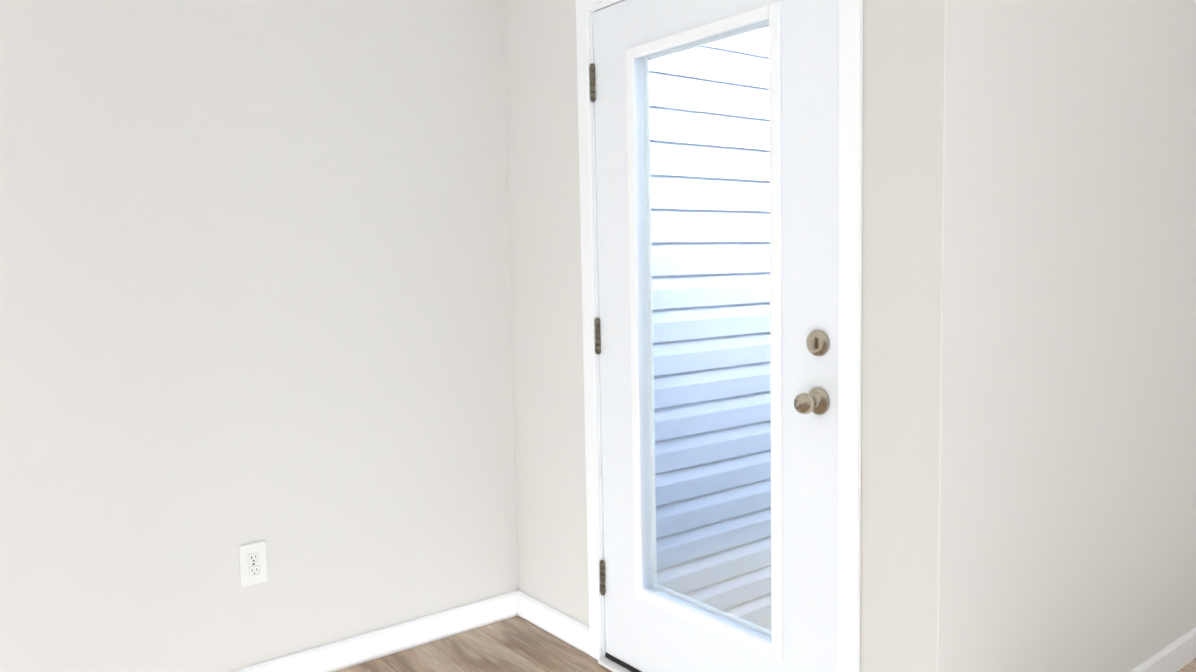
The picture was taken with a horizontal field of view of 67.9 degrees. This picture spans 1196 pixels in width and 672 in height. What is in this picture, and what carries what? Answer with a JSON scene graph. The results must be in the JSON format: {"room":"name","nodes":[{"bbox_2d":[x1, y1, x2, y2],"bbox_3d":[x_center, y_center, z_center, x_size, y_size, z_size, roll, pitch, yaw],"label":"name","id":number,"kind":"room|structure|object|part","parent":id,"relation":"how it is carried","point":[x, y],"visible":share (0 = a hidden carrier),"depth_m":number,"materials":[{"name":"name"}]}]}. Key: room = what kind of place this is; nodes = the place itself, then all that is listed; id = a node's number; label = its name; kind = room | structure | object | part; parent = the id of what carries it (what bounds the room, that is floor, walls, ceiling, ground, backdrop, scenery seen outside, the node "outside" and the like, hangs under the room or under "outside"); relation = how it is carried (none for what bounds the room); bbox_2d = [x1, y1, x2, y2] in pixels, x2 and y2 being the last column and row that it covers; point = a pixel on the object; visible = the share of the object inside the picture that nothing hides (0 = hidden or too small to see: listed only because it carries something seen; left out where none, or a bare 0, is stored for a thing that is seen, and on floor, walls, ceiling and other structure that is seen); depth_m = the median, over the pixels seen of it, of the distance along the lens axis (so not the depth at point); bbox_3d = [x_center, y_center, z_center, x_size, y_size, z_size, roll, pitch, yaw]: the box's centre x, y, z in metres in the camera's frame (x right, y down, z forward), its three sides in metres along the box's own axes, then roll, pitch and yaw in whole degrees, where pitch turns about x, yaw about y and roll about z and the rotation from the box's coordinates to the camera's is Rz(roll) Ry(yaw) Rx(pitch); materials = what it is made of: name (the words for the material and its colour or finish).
{"room":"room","nodes":[
{"label":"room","id":0,"kind":"room"},
{"bbox_2d":[0,0,517,671],"bbox_3d":[-3.312,0.053,0.961,7.760,2.456,0.120,-5,6,-37],"label":"wall","id":1,"kind":"structure","parent":0,"point":[254,270],"depth_m":2.64,"materials":[{"name":"paint"}]},
{"bbox_2d":[239,541,267,586],"bbox_3d":[-1.039,0.688,2.682,0.080,0.126,0.009,-5,6,-37],"label":"electrical outlet","id":2,"kind":"object","parent":1,"relation":"attached to","point":[253,562],"visible":1,"depth_m":2.68,"materials":[{"name":"white plastic"}]},
{"bbox_2d":[231,590,517,671],"bbox_3d":[-2.154,1.141,1.848,4.716,0.092,0.013,-5,6,-37],"label":"baseboard","id":3,"kind":"structure","parent":1,"relation":"attached to","point":[360,649],"depth_m":2.97,"materials":[{"name":"white paint"}]},
{"bbox_2d":[502,0,944,671],"bbox_3d":[0.255,-0.154,2.562,0.140,2.456,1.689,-5,6,-37],"label":"wall","id":4,"kind":"structure","parent":0,"point":[903,111],"depth_m":2.02,"materials":[{"name":"paint"}]},
{"bbox_2d":[517,590,589,655],"bbox_3d":[-0.160,0.995,3.104,0.013,0.092,0.451,-5,6,-37],"label":"baseboard","id":5,"kind":"structure","parent":4,"relation":"attached to","point":[568,629],"depth_m":3.08,"materials":[{"name":"white paint"}]},
{"bbox_2d":[598,657,630,671],"bbox_3d":[0.362,1.066,2.567,0.210,0.020,0.920,-5,6,-37],"label":"door sill","id":6,"kind":"structure","parent":4,"relation":"attached to","point":[608,664],"depth_m":2.82,"materials":[{"name":"white metal"}]},
{"bbox_2d":[590,0,838,671],"bbox_3d":[0.274,0.047,2.434,0.131,2.025,0.924,-5,6,-37],"label":"door","id":7,"kind":"structure","parent":4,"relation":"in","point":[651,625],"depth_m":2.34,"materials":[{"name":"white paint"}]},
{"bbox_3d":[-0.007,-0.778,2.734,0.040,0.117,0.017,-5,6,-37],"label":"right door hinge","id":8,"kind":"part","parent":7,"relation":"part of","materials":[{"name":"metal"}]},
{"bbox_3d":[0.008,-0.001,2.800,0.040,0.117,0.017,-5,6,-37],"label":"right door hinge","id":9,"kind":"part","parent":7,"relation":"part of","materials":[{"name":"metal"}]},
{"bbox_3d":[0.024,0.776,2.865,0.040,0.117,0.017,-5,6,-37],"label":"right door hinge","id":10,"kind":"part","parent":7,"relation":"part of","materials":[{"name":"metal"}]},
{"bbox_2d":[606,652,641,671],"bbox_3d":[0.320,1.057,2.534,0.043,0.016,0.912,-5,6,-37],"label":"door sweep","id":11,"kind":"object","parent":7,"relation":"attached to","point":[621,663],"depth_m":2.81,"materials":[{"name":"black rubber"}]},
{"bbox_3d":[0.299,-0.005,2.449,0.008,1.595,0.535,-5,6,-37],"label":"glass pane","id":12,"kind":"part","parent":7,"relation":"part of","materials":[{"name":"clear glass"}]},
{"bbox_3d":[0.299,-0.005,2.449,0.067,1.641,0.581,-5,6,-37],"label":"lite frame","id":13,"kind":"part","parent":7,"relation":"part of","materials":[{"name":"white paint"}]},
{"bbox_3d":[0.499,0.159,2.107,0.075,0.066,0.066,-5,6,-37],"label":"knob","id":14,"kind":"part","parent":7,"relation":"part of","materials":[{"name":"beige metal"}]},
{"bbox_2d":[806,330,829,355],"bbox_3d":[0.521,0.017,2.114,0.013,0.064,0.064,-5,6,-37],"label":"deadbolt","id":15,"kind":"object","parent":7,"relation":"attached to","point":[822,343],"depth_m":2.10,"materials":[{"name":"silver metal"}]},
{"bbox_2d":[811,337,815,349],"bbox_3d":[0.511,0.018,2.107,0.013,0.030,0.009,-5,6,-37],"label":"door right deadbolt turn","id":16,"kind":"object","parent":15,"relation":"attached to","point":[813,343],"visible":1,"depth_m":2.10,"materials":[{"name":"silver metal"}]},
{"bbox_2d":[576,0,862,671],"bbox_3d":[0.346,0.172,2.492,0.186,2.415,1.044,-5,6,-37],"label":"door frame","id":17,"kind":"structure","parent":4,"relation":"attached to","point":[850,288],"depth_m":2.07,"materials":[{"name":"white paint"}]},
{"bbox_2d":[335,616,1195,671],"bbox_3d":[2.243,1.417,-1.611,13.000,0.050,11.120,-5,6,-37],"label":"floor","id":18,"kind":"structure","parent":0,"point":[516,644],"depth_m":2.94,"materials":[{"name":"wood"}]},
{"bbox_2d":[937,0,1195,671],"bbox_3d":[2.857,-0.292,3.569,5.500,2.456,0.120,-5,6,-37],"label":"wall","id":19,"kind":"structure","parent":0,"point":[1085,530],"depth_m":2.20,"materials":[{"name":"paint"}]},
{"bbox_2d":[1130,626,1195,671],"bbox_3d":[2.922,0.889,3.616,5.500,0.092,0.013,-5,6,-37],"label":"baseboard","id":20,"kind":"structure","parent":19,"relation":"attached to","point":[1178,654],"depth_m":2.72,"materials":[{"name":"white paint"}]},
{"label":"outside","id":21,"kind":"structure","parent":0,"visible":0},
{"bbox_3d":[8.383,2.070,3.745,13.860,0.100,10.000,-5,6,-37],"label":"ground","id":22,"kind":"structure","parent":21,"visible":0},
{"bbox_2d":[649,26,770,630],"bbox_3d":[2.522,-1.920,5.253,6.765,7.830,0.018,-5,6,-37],"label":"door glass","id":23,"kind":"object","parent":22,"relation":"on","point":[704,269],"depth_m":3.81,"materials":[{"name":"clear glass"}]}
]}

